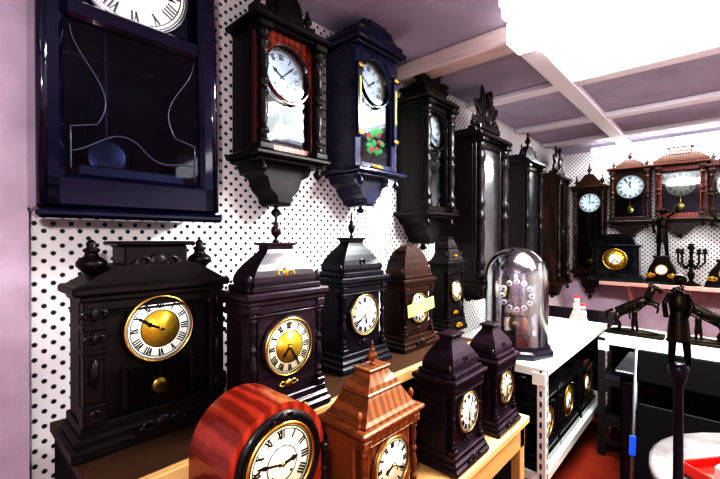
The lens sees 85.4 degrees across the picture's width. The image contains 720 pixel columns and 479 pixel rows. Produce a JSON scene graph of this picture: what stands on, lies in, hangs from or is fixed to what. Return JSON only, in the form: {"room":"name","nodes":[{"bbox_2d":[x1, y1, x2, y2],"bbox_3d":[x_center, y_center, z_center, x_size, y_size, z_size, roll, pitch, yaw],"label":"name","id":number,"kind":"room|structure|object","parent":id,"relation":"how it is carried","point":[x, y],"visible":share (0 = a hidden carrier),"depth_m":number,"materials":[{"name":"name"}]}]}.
{"room":"clock shop","nodes":[
{"label":"clock shop","id":0,"kind":"room"},
{"bbox_2d":[0,0,29,478],"bbox_3d":[-1.494,0.183,0.402,0.060,2.390,1.763,0,0,43],"label":"wall pillar","id":1,"kind":"structure","parent":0,"point":[14,214],"depth_m":1.01,"materials":[{"name":"pink paint"}]},
{"bbox_2d":[29,0,563,478],"bbox_3d":[0.155,0.176,2.307,0.100,2.390,6.800,0,0,43],"label":"wall","id":2,"kind":"structure","parent":0,"point":[316,216],"depth_m":1.50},
{"bbox_2d":[27,0,222,223],"bbox_3d":[-0.689,-0.494,1.163,0.260,0.884,0.467,0,0,43],"label":"wall clock","id":3,"kind":"object","parent":2,"relation":"attached to","point":[122,94],"visible":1,"depth_m":1.16,"materials":[{"name":"blue"}]},
{"bbox_2d":[225,0,330,215],"bbox_3d":[-0.321,-0.569,1.560,0.226,0.957,0.356,0,0,43],"label":"wall clock","id":4,"kind":"object","parent":2,"relation":"attached to","point":[277,60],"visible":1,"depth_m":1.51,"materials":[{"name":"brown wood"}]},
{"bbox_2d":[321,18,406,213],"bbox_3d":[0.022,-0.608,1.910,0.256,0.962,0.356,0,0,43],"label":"wall clock","id":5,"kind":"object","parent":2,"relation":"attached to","point":[362,57],"visible":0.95,"depth_m":1.84,"materials":[{"name":"paint"}]},
{"bbox_2d":[393,73,459,249],"bbox_3d":[0.398,-0.467,2.325,0.246,1.064,0.356,0,0,43],"label":"wall clock","id":6,"kind":"object","parent":2,"relation":"attached to","point":[426,124],"visible":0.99,"depth_m":2.26,"materials":[{"name":"brown wood"}]},
{"bbox_2d":[435,85,512,300],"bbox_3d":[0.765,-0.296,2.640,0.359,1.439,0.476,0,0,43],"label":"wall clock","id":7,"kind":"object","parent":2,"relation":"attached to","point":[480,231],"visible":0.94,"depth_m":2.49,"materials":[{"name":"brown wood"}]},
{"bbox_2d":[507,133,545,295],"bbox_3d":[1.463,-0.207,3.480,0.246,1.481,0.436,0,0,43],"label":"wall clock","id":8,"kind":"object","parent":2,"relation":"attached to","point":[525,173],"visible":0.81,"depth_m":3.36,"materials":[{"name":"brown wood"}]},
{"bbox_2d":[542,146,571,297],"bbox_3d":[2.071,-0.186,4.145,0.236,1.613,0.417,0,0,43],"label":"wall clock","id":9,"kind":"object","parent":2,"relation":"attached to","point":[556,186],"visible":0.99,"depth_m":4.03,"materials":[{"name":"brown wood"}]},
{"bbox_2d":[297,0,719,154],"bbox_3d":[1.515,-1.064,1.047,3.800,0.100,7.000,0,0,43],"label":"ceiling","id":10,"kind":"structure","parent":0,"point":[420,28],"depth_m":2.42,"materials":[{"name":"white"}]},
{"bbox_2d":[396,25,514,85],"bbox_3d":[1.576,-0.969,1.114,3.600,0.090,0.130,0,0,43],"label":"ceiling beam","id":11,"kind":"structure","parent":10,"relation":"attached to","point":[491,45],"depth_m":2.04,"materials":[{"name":"wood"}]},
{"bbox_2d":[499,0,552,21],"bbox_3d":[1.047,-0.969,1.234,1.220,0.093,0.070,0,0,43],"label":"ceiling light","id":12,"kind":"object","parent":10,"relation":"attached to","point":[509,8],"depth_m":1.60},
{"bbox_2d":[466,39,719,148],"bbox_3d":[2.719,-0.997,2.352,3.600,0.044,3.250,0,0,43],"label":"ceiling beams","id":13,"kind":"structure","parent":10,"relation":"attached to","point":[559,79],"depth_m":2.70,"materials":[{"name":"white wood"}]},
{"bbox_2d":[506,0,719,75],"bbox_3d":[1.984,-0.965,1.210,2.750,0.110,0.865,0,0,43],"label":"ceiling light","id":14,"kind":"object","parent":10,"relation":"attached to","point":[697,23],"depth_m":1.81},
{"bbox_2d":[539,0,704,52],"bbox_3d":[1.333,-0.970,1.514,1.220,0.093,0.070,0,0,43],"label":"ceiling light","id":15,"kind":"object","parent":10,"relation":"attached to","point":[544,49],"depth_m":1.69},
{"bbox_2d":[591,131,719,156],"bbox_3d":[3.025,-0.959,3.900,1.250,0.093,0.070,0,0,43],"label":"ceiling light","id":16,"kind":"object","parent":10,"relation":"attached to","point":[712,136],"depth_m":3.89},
{"bbox_2d":[524,412,619,478],"bbox_3d":[1.515,1.426,1.057,3.800,0.100,7.000,0,0,43],"label":"floor","id":17,"kind":"structure","parent":0,"point":[583,461],"depth_m":2.43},
{"bbox_2d":[50,332,529,478],"bbox_3d":[-0.040,0.935,1.405,0.710,0.880,1.595,0,0,43],"label":"table","id":18,"kind":"object","parent":17,"relation":"on","point":[166,456],"depth_m":1.15,"materials":[{"name":"brown wood"}]},
{"bbox_2d":[56,239,229,466],"bbox_3d":[-0.555,0.247,1.037,0.178,0.495,0.380,0,0,43],"label":"mantel clock","id":19,"kind":"object","parent":18,"relation":"on","point":[147,328],"visible":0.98,"depth_m":0.96,"materials":[{"name":"black wood"}]},
{"bbox_2d":[189,383,327,478],"bbox_3d":[-0.212,0.476,0.830,0.176,0.292,0.254,0,0,43],"label":"mantel clock","id":20,"kind":"object","parent":18,"relation":"on","point":[252,430],"visible":1,"depth_m":0.78,"materials":[{"name":"red wood"}]},
{"bbox_2d":[218,212,330,408],"bbox_3d":[-0.240,0.207,1.128,0.168,0.575,0.290,0,0,43],"label":"mantel clock","id":21,"kind":"object","parent":18,"relation":"on","point":[273,304],"visible":0.84,"depth_m":1.07,"materials":[{"name":"black purple wood"},{"name":"brass"},{"name":"white enamel"}]},
{"bbox_2d":[318,213,391,375],"bbox_3d":[-0.032,0.193,1.568,0.198,0.600,0.290,0,0,43],"label":"mantel clock","id":22,"kind":"object","parent":18,"relation":"on","point":[354,277],"visible":0.95,"depth_m":1.49,"materials":[{"name":"black wood"}]},
{"bbox_2d":[318,340,424,478],"bbox_3d":[0.038,0.539,1.110,0.198,0.505,0.280,0,0,43],"label":"mantel clock","id":23,"kind":"object","parent":18,"relation":"on","point":[366,428],"visible":0.99,"depth_m":1.05,"materials":[{"name":"brown wood"}]},
{"bbox_2d":[384,244,437,353],"bbox_3d":[0.227,0.257,1.819,0.168,0.470,0.270,0,0,43],"label":"mantel clock","id":24,"kind":"object","parent":18,"relation":"on","point":[407,329],"visible":0.97,"depth_m":1.75,"materials":[{"name":"brown wood"}]},
{"bbox_2d":[428,237,466,331],"bbox_3d":[0.483,0.237,2.140,0.148,0.506,0.200,0,0,43],"label":"mantel clock","id":25,"kind":"object","parent":18,"relation":"on","point":[447,264],"visible":0.99,"depth_m":2.09,"materials":[{"name":"brown wood"}]},
{"bbox_2d":[410,329,488,478],"bbox_3d":[0.336,0.566,1.434,0.198,0.450,0.250,0,0,43],"label":"mantel clock","id":26,"kind":"object","parent":18,"relation":"on","point":[452,439],"visible":1,"depth_m":1.37,"materials":[{"name":"brown wood"}]},
{"bbox_2d":[469,321,520,438],"bbox_3d":[0.567,0.575,1.684,0.188,0.430,0.230,0,0,43],"label":"mantel clock","id":27,"kind":"object","parent":18,"relation":"on","point":[494,349],"visible":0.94,"depth_m":1.61,"materials":[{"name":"brown wood"}]},
{"bbox_2d":[461,315,606,478],"bbox_3d":[1.123,0.995,2.584,0.635,0.750,1.396,0,0,43],"label":"rack","id":28,"kind":"object","parent":17,"relation":"on","point":[565,340],"visible":0.34,"depth_m":2.10,"materials":[{"name":"white metal"}]},
{"bbox_2d":[485,247,553,360],"bbox_3d":[0.872,0.330,2.177,0.360,0.580,0.360,0,0,19],"label":"clock","id":29,"kind":"object","parent":28,"relation":"on","point":[537,347],"visible":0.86,"depth_m":2.18,"materials":[{"name":"clear glass"}]},
{"bbox_2d":[511,280,534,331],"bbox_3d":[1.125,0.448,2.665,0.166,0.340,0.170,0,0,43],"label":"clock","id":30,"kind":"object","parent":29,"relation":"in","point":[521,300],"visible":0.33,"depth_m":2.63,"materials":[{"name":"metal"}]},
{"bbox_2d":[515,371,531,377],"bbox_3d":[1.164,0.963,2.740,0.180,0.340,0.300,0,0,43],"label":"wall clock","id":31,"kind":"object","parent":28,"relation":"in","point":[517,374],"visible":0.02,"depth_m":2.63,"materials":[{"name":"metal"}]},
{"bbox_2d":[511,376,560,471],"bbox_3d":[0.914,0.946,2.085,0.200,0.380,0.340,0,0,43],"label":"mantel clock","id":32,"kind":"object","parent":28,"relation":"in","point":[525,394],"visible":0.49,"depth_m":1.99,"materials":[{"name":"black wood"}]},
{"bbox_2d":[548,366,579,443],"bbox_3d":[1.165,0.954,2.357,0.200,0.360,0.400,0,0,43],"label":"mantel clock","id":33,"kind":"object","parent":28,"relation":"in","point":[562,379],"visible":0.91,"depth_m":2.26,"materials":[{"name":"black wood"}]},
{"bbox_2d":[568,296,580,323],"bbox_3d":[1.611,0.518,2.897,0.120,0.198,0.120,0,0,43],"label":"porcelain figurine","id":34,"kind":"object","parent":28,"relation":"on","point":[574,316],"visible":0.86,"depth_m":2.88,"materials":[{"name":"white ceramic"}]},
{"bbox_2d":[561,356,595,417],"bbox_3d":[1.457,0.973,2.673,0.200,0.320,0.380,0,0,43],"label":"mantel clock","id":35,"kind":"object","parent":28,"relation":"in","point":[585,397],"visible":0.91,"depth_m":2.58,"materials":[{"name":"black wood"}]},
{"bbox_2d":[575,304,590,329],"bbox_3d":[1.554,0.534,2.718,0.102,0.168,0.102,0,0,43],"label":"porcelain figurine","id":36,"kind":"object","parent":28,"relation":"on","point":[582,323],"visible":1,"depth_m":2.70,"materials":[{"name":"white ceramic"}]},
{"bbox_2d":[549,305,620,402],"bbox_3d":[1.819,0.996,3.331,0.624,0.740,0.533,0,0,43],"label":"base cabinet","id":37,"kind":"object","parent":17,"relation":"on","point":[590,351],"visible":0.05,"depth_m":3.05,"materials":[{"name":"black wood"}]},
{"bbox_2d":[598,325,719,455],"bbox_3d":[2.364,0.997,2.027,1.875,0.750,0.471,0,0,43],"label":"rack","id":38,"kind":"object","parent":17,"relation":"on","point":[608,415],"visible":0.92,"depth_m":2.47,"materials":[{"name":"grey metal"}]},
{"bbox_2d":[605,282,665,339],"bbox_3d":[1.780,0.442,2.536,0.319,0.349,0.119,0,0,43],"label":"horse","id":39,"kind":"object","parent":38,"relation":"on","point":[637,304],"visible":1,"depth_m":2.50},
{"bbox_2d":[666,285,719,347],"bbox_3d":[2.022,0.443,2.313,0.319,0.349,0.119,0,0,43],"label":"horse","id":40,"kind":"object","parent":38,"relation":"on","point":[702,313],"visible":0.67,"depth_m":2.28},
{"bbox_2d":[614,352,719,478],"bbox_3d":[1.695,1.021,1.958,0.645,0.700,0.453,0,0,43],"label":"base cabinet","id":41,"kind":"object","parent":17,"relation":"on","point":[704,406],"visible":0.19,"depth_m":1.95,"materials":[{"name":"black metal"}]},
{"bbox_2d":[628,347,719,478],"bbox_3d":[1.444,0.953,1.717,0.429,0.845,0.235,0,0,43],"label":"folding chair","id":42,"kind":"object","parent":17,"relation":"on","point":[654,424],"visible":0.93,"depth_m":1.80,"materials":[{"name":"grey metal"}]},
{"bbox_2d":[662,274,694,478],"bbox_3d":[0.642,0.719,0.748,0.305,1.302,0.316,0,0,43],"label":"stand","id":43,"kind":"object","parent":17,"relation":"on","point":[681,305],"visible":1,"depth_m":0.77,"materials":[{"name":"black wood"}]},
{"bbox_2d":[649,432,719,478],"bbox_3d":[1.179,1.014,0.957,0.760,0.716,0.760,0,0,43],"label":"marble table","id":44,"kind":"object","parent":17,"relation":"on","point":[703,444],"visible":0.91,"depth_m":1.21,"materials":[{"name":"white stone"}]},
{"bbox_2d":[684,456,719,478],"bbox_3d":[1.042,0.626,1.028,0.264,0.057,0.184,0,0,-9],"label":"tray","id":45,"kind":"object","parent":44,"relation":"on","point":[704,467],"visible":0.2,"depth_m":1.08,"materials":[{"name":"red plastic"}]},
{"bbox_2d":[564,141,719,283],"bbox_3d":[3.855,0.171,3.587,3.600,2.390,0.100,0,0,43],"label":"wall","id":46,"kind":"structure","parent":0,"point":[706,236],"depth_m":4.18,"materials":[{"name":"paint"}]},
{"bbox_2d":[569,163,609,297],"bbox_3d":[2.650,-0.097,4.502,0.376,1.559,0.206,0,0,43],"label":"wall clock","id":47,"kind":"object","parent":46,"relation":"attached to","point":[590,195],"visible":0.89,"depth_m":4.52,"materials":[{"name":"brown wood"}]},
{"bbox_2d":[606,153,653,236],"bbox_3d":[2.935,-0.468,4.237,0.416,0.947,0.206,0,0,43],"label":"wall clock","id":48,"kind":"object","parent":46,"relation":"attached to","point":[631,180],"visible":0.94,"depth_m":4.22,"materials":[{"name":"brown wood"}]},
{"bbox_2d":[564,278,719,337],"bbox_3d":[3.813,0.916,3.544,3.600,0.900,0.020,0,0,43],"label":"dado","id":49,"kind":"object","parent":46,"relation":"attached to","point":[605,297],"depth_m":4.24,"materials":[{"name":"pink paint"}]},
{"bbox_2d":[599,280,719,300],"bbox_3d":[3.822,0.594,3.258,3.100,0.300,0.400,0,0,43],"label":"shelf","id":50,"kind":"object","parent":49,"relation":"attached to","point":[630,286],"visible":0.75,"depth_m":3.89,"materials":[{"name":"pink paint"}]},
{"bbox_2d":[587,234,645,282],"bbox_3d":[2.726,0.189,4.153,0.500,0.500,0.180,0,0,43],"label":"mantel clock","id":51,"kind":"object","parent":50,"relation":"on","point":[615,257],"visible":0.99,"depth_m":4.08,"materials":[{"name":"black stone"}]},
{"bbox_2d":[645,205,677,284],"bbox_3d":[3.012,0.048,3.889,0.260,0.783,0.160,0,0,43],"label":"clock","id":52,"kind":"object","parent":50,"relation":"on","point":[661,270],"visible":0.94,"depth_m":3.86,"materials":[{"name":"black metal"}]},
{"bbox_2d":[675,244,707,285],"bbox_3d":[3.181,0.240,3.746,0.250,0.400,0.241,0,0,43],"label":"candelabra","id":53,"kind":"object","parent":50,"relation":"on","point":[691,274],"visible":1,"depth_m":3.72,"materials":[{"name":"black metal"}]},
{"bbox_2d":[704,212,719,287],"bbox_3d":[3.364,0.090,3.564,0.320,0.701,0.160,0,0,43],"label":"clock","id":54,"kind":"object","parent":50,"relation":"on","point":[713,279],"visible":1,"depth_m":3.58,"materials":[{"name":"black stone"}]},
{"bbox_2d":[651,144,710,237],"bbox_3d":[3.247,-0.480,3.950,0.456,0.931,0.206,0,0,43],"label":"wall clock","id":55,"kind":"object","parent":46,"relation":"attached to","point":[681,174],"visible":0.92,"depth_m":3.93,"materials":[{"name":"brown wood"}]},
{"bbox_2d":[705,152,719,226],"bbox_3d":[3.538,-0.481,3.681,0.416,0.934,0.206,0,0,43],"label":"wall clock","id":56,"kind":"object","parent":46,"relation":"attached to","point":[713,166],"visible":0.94,"depth_m":3.73,"materials":[{"name":"brown wood"}]}
]}

